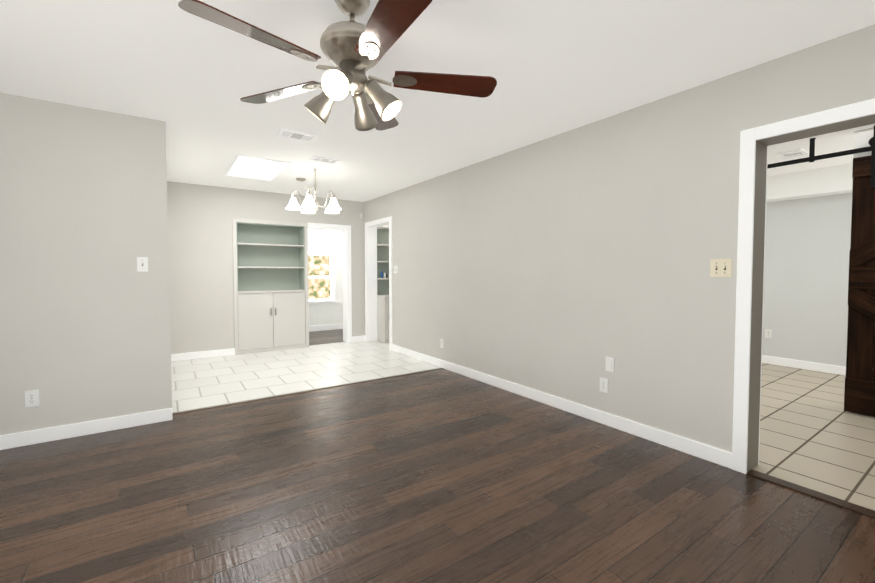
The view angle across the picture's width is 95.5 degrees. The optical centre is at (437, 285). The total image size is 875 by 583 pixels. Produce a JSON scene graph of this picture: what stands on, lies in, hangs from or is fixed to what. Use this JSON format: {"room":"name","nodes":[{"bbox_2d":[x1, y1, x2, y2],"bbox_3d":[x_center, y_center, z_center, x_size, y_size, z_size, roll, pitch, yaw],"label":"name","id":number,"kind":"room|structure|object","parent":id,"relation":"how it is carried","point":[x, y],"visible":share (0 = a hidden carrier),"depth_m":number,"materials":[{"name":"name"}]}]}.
{"room":"living room","nodes":[
{"label":"living room","id":0,"kind":"room"},
{"bbox_2d":[0,92,171,434],"bbox_3d":[-3.175,-0.084,2.681,2.258,2.440,0.155,-1,2,-34],"label":"wall","id":1,"kind":"structure","parent":0,"point":[85,334],"depth_m":2.95,"materials":[{"name":"beige paint"}]},
{"bbox_2d":[25,390,38,407],"bbox_3d":[-2.876,0.805,2.817,0.070,0.115,0.008,-1,2,-34],"label":"outlet","id":2,"kind":"object","parent":1,"relation":"attached to","point":[31,398],"visible":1,"depth_m":2.82,"materials":[{"name":"white plastic"}]},
{"bbox_2d":[0,408,172,449],"bbox_3d":[-3.127,1.088,2.652,2.258,0.100,0.014,-1,2,-34],"label":"baseboard","id":3,"kind":"structure","parent":1,"relation":"attached to","point":[19,439],"depth_m":2.97,"materials":[{"name":"white paint"}]},
{"bbox_2d":[137,257,147,271],"bbox_3d":[-2.338,-0.166,3.149,0.070,0.115,0.014,-1,2,-34],"label":"light switch","id":4,"kind":"object","parent":1,"relation":"attached to","point":[142,264],"visible":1,"depth_m":3.15,"materials":[{"name":"white plastic"}]},
{"bbox_2d":[167,181,388,353],"bbox_3d":[-1.978,-0.222,6.635,4.497,2.440,0.200,-1,2,-34],"label":"wall","id":5,"kind":"structure","parent":0,"point":[200,247],"depth_m":5.68,"materials":[{"name":"beige paint"}]},
{"bbox_2d":[171,348,234,361],"bbox_3d":[-3.317,0.984,5.630,0.796,0.100,0.014,-1,2,-34],"label":"baseboard","id":6,"kind":"structure","parent":5,"relation":"attached to","point":[231,351],"depth_m":5.62,"materials":[{"name":"white paint"}]},
{"bbox_2d":[232,218,308,354],"bbox_3d":[-2.619,0.012,6.243,1.086,2.000,0.334,-1,2,-34],"label":"tall cabinet","id":7,"kind":"object","parent":5,"relation":"in","point":[270,269],"visible":1,"depth_m":6.24,"materials":[{"name":"white paint"}]},
{"bbox_2d":[244,329,344,350],"bbox_3d":[-2.124,0.991,7.596,4.000,0.050,1.680,-1,2,-34],"label":"floor","id":8,"kind":"structure","parent":0,"point":[325,337],"depth_m":7.38,"materials":[{"name":"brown wood"}]},
{"bbox_2d":[248,229,342,325],"bbox_3d":[-2.556,-0.275,8.183,4.000,2.440,0.150,-1,2,-34],"label":"wall","id":9,"kind":"structure","parent":0,"point":[330,313],"depth_m":8.32,"materials":[{"name":"white paint"}]},
{"bbox_2d":[301,251,336,303],"bbox_3d":[-2.543,-0.165,8.181,1.355,1.580,0.215,-1,2,-34],"label":"porch window","id":10,"kind":"structure","parent":9,"relation":"in","point":[321,290],"depth_m":8.33,"materials":[{"name":"white glass"}]},
{"bbox_2d":[309,323,342,330],"bbox_3d":[-2.510,0.886,8.156,3.700,0.120,0.014,-1,2,-34],"label":"baseboard","id":11,"kind":"structure","parent":9,"relation":"attached to","point":[329,326],"depth_m":8.28,"materials":[{"name":"white paint"}]},
{"bbox_2d":[0,368,874,582],"bbox_3d":[-0.708,1.201,1.554,5.306,0.050,4.885,-1,2,-34],"label":"floor","id":12,"kind":"structure","parent":0,"point":[443,475],"depth_m":2.10,"materials":[{"name":"brown wood"}]},
{"bbox_2d":[172,368,874,518],"bbox_3d":[0.079,1.136,2.571,2.938,0.009,4.127,-1,2,-34],"label":"threshold strip","id":13,"kind":"object","parent":12,"relation":"on","point":[821,496],"depth_m":2.27,"materials":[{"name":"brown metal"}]},
{"bbox_2d":[0,0,874,201],"bbox_3d":[-0.304,-1.411,4.278,9.150,0.100,9.070,-1,2,-34],"label":"ceiling","id":14,"kind":"structure","parent":0,"point":[554,67],"depth_m":2.37,"materials":[{"name":"white paint"}]},
{"bbox_2d":[224,154,293,180],"bbox_3d":[-2.144,-1.606,4.702,0.580,0.478,1.060,-1,2,-34],"label":"skylight","id":15,"kind":"object","parent":14,"relation":"in","point":[244,166],"visible":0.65,"depth_m":5.04,"materials":[{"name":"white glass"}]},
{"bbox_2d":[276,129,317,142],"bbox_3d":[-1.250,-1.329,3.538,0.310,0.012,0.200,-1,2,-34],"label":"ceiling vent","id":16,"kind":"object","parent":14,"relation":"in","point":[296,135],"visible":0.98,"depth_m":3.53,"materials":[{"name":"white paint"}]},
{"bbox_2d":[285,169,341,213],"bbox_3d":[-1.557,-1.113,4.865,0.650,0.535,0.967,-1,2,-34],"label":"chandelier","id":17,"kind":"object","parent":14,"relation":"hanging from","point":[310,204],"visible":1,"depth_m":4.63,"materials":[{"name":"white glass"}]},
{"bbox_2d":[310,155,340,163],"bbox_3d":[-1.215,-1.355,4.304,0.285,0.012,0.180,-1,2,-34],"label":"ceiling vent","id":18,"kind":"object","parent":14,"relation":"in","point":[324,159],"visible":1,"depth_m":4.30,"materials":[{"name":"white paint"}]},
{"bbox_2d":[178,0,496,130],"bbox_3d":[-0.372,-1.002,1.734,1.280,0.539,1.256,-1,2,-34],"label":"ceiling fan","id":19,"kind":"object","parent":14,"relation":"hanging from","point":[353,51],"visible":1,"depth_m":1.71,"materials":[{"name":"silver metal"}]},
{"bbox_2d":[775,149,808,158],"bbox_3d":[3.652,-1.348,4.087,0.300,0.012,0.200,-1,2,-34],"label":"ceiling vent","id":20,"kind":"object","parent":14,"relation":"in","point":[792,153],"visible":1,"depth_m":4.08,"materials":[{"name":"white paint"}]},
{"bbox_2d":[171,341,874,510],"bbox_3d":[1.100,1.105,4.309,6.897,0.050,7.390,-1,2,-34],"label":"floor","id":21,"kind":"structure","parent":0,"point":[814,435],"depth_m":3.97,"materials":[{"name":"white tile"}]},
{"bbox_2d":[377,226,388,342],"bbox_3d":[-0.536,-0.022,7.238,1.136,2.000,0.444,-1,2,-34],"label":"shelf unit","id":22,"kind":"object","parent":21,"relation":"on","point":[383,283],"visible":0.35,"depth_m":7.11,"materials":[{"name":"white paint"}]},
{"bbox_2d":[380,271,387,277],"bbox_3d":[-0.834,-0.193,7.044,0.376,0.130,0.068,-1,2,-34],"label":"bottles","id":23,"kind":"object","parent":22,"relation":"on","point":[385,275],"visible":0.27,"depth_m":6.96,"materials":[{"name":"blue plastic"}]},
{"bbox_2d":[364,24,874,452],"bbox_3d":[0.752,-0.136,4.179,0.180,2.440,7.340,-1,2,-34],"label":"wall","id":24,"kind":"structure","parent":0,"point":[563,265],"depth_m":3.10,"materials":[{"name":"beige paint"}]},
{"bbox_2d":[440,338,443,347],"bbox_3d":[0.054,0.742,5.063,0.008,0.115,0.070,-1,2,-34],"label":"outlet","id":25,"kind":"object","parent":24,"relation":"attached to","point":[441,343],"visible":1,"depth_m":5.06,"materials":[{"name":"white plastic"}]},
{"bbox_2d":[392,344,731,468],"bbox_3d":[0.565,1.030,4.322,0.014,0.100,4.490,-1,2,-34],"label":"baseboard","id":26,"kind":"structure","parent":24,"relation":"attached to","point":[721,457],"depth_m":3.24,"materials":[{"name":"white paint"}]},
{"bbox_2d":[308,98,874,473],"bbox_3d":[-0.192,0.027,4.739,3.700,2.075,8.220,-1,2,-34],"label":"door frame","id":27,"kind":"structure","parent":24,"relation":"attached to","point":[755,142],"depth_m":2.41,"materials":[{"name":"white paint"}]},
{"bbox_2d":[600,377,607,392],"bbox_3d":[1.335,0.804,3.192,0.008,0.115,0.070,-1,2,-34],"label":"outlet","id":28,"kind":"object","parent":24,"relation":"attached to","point":[604,385],"visible":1,"depth_m":3.19,"materials":[{"name":"white plastic"}]},
{"bbox_2d":[605,356,613,371],"bbox_3d":[1.363,0.627,3.146,0.009,0.115,0.070,-1,2,-34],"label":"light switch","id":29,"kind":"object","parent":24,"relation":"attached to","point":[609,365],"visible":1,"depth_m":3.14,"materials":[{"name":"white plastic"}]},
{"bbox_2d":[710,259,731,276],"bbox_3d":[1.783,-0.108,2.502,0.014,0.115,0.116,-1,2,-34],"label":"double light switch","id":30,"kind":"object","parent":24,"relation":"attached to","point":[720,267],"visible":1,"depth_m":2.50,"materials":[{"name":"beige plastic"}]},
{"bbox_2d":[762,163,852,366],"bbox_3d":[4.102,-0.187,5.630,0.400,2.440,5.950,-1,2,-34],"label":"wall","id":31,"kind":"structure","parent":0,"point":[807,252],"depth_m":4.93,"materials":[{"name":"grey paint"}]},
{"bbox_2d":[765,329,771,337],"bbox_3d":[4.408,0.645,5.293,0.008,0.115,0.070,-1,2,-34],"label":"outlet","id":32,"kind":"object","parent":31,"relation":"attached to","point":[768,333],"visible":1,"depth_m":5.29,"materials":[{"name":"white plastic"}]},
{"bbox_2d":[762,355,845,374],"bbox_3d":[4.136,0.982,5.694,0.017,0.100,5.950,-1,2,-34],"label":"baseboard","id":33,"kind":"structure","parent":31,"relation":"attached to","point":[827,368],"depth_m":4.98,"materials":[{"name":"white paint"}]},
{"bbox_2d":[845,127,874,378],"bbox_3d":[4.076,-0.092,2.905,0.125,2.440,1.480,-1,2,-34],"label":"wall","id":34,"kind":"structure","parent":0,"point":[863,137],"depth_m":3.40,"materials":[{"name":"beige paint"}]},
{"bbox_2d":[767,125,874,416],"bbox_3d":[3.806,-0.105,3.095,0.067,2.428,2.900,-1,2,-34],"label":"door","id":35,"kind":"structure","parent":34,"relation":"in","point":[859,395],"depth_m":3.38,"materials":[{"name":"brown wood"}]}
]}

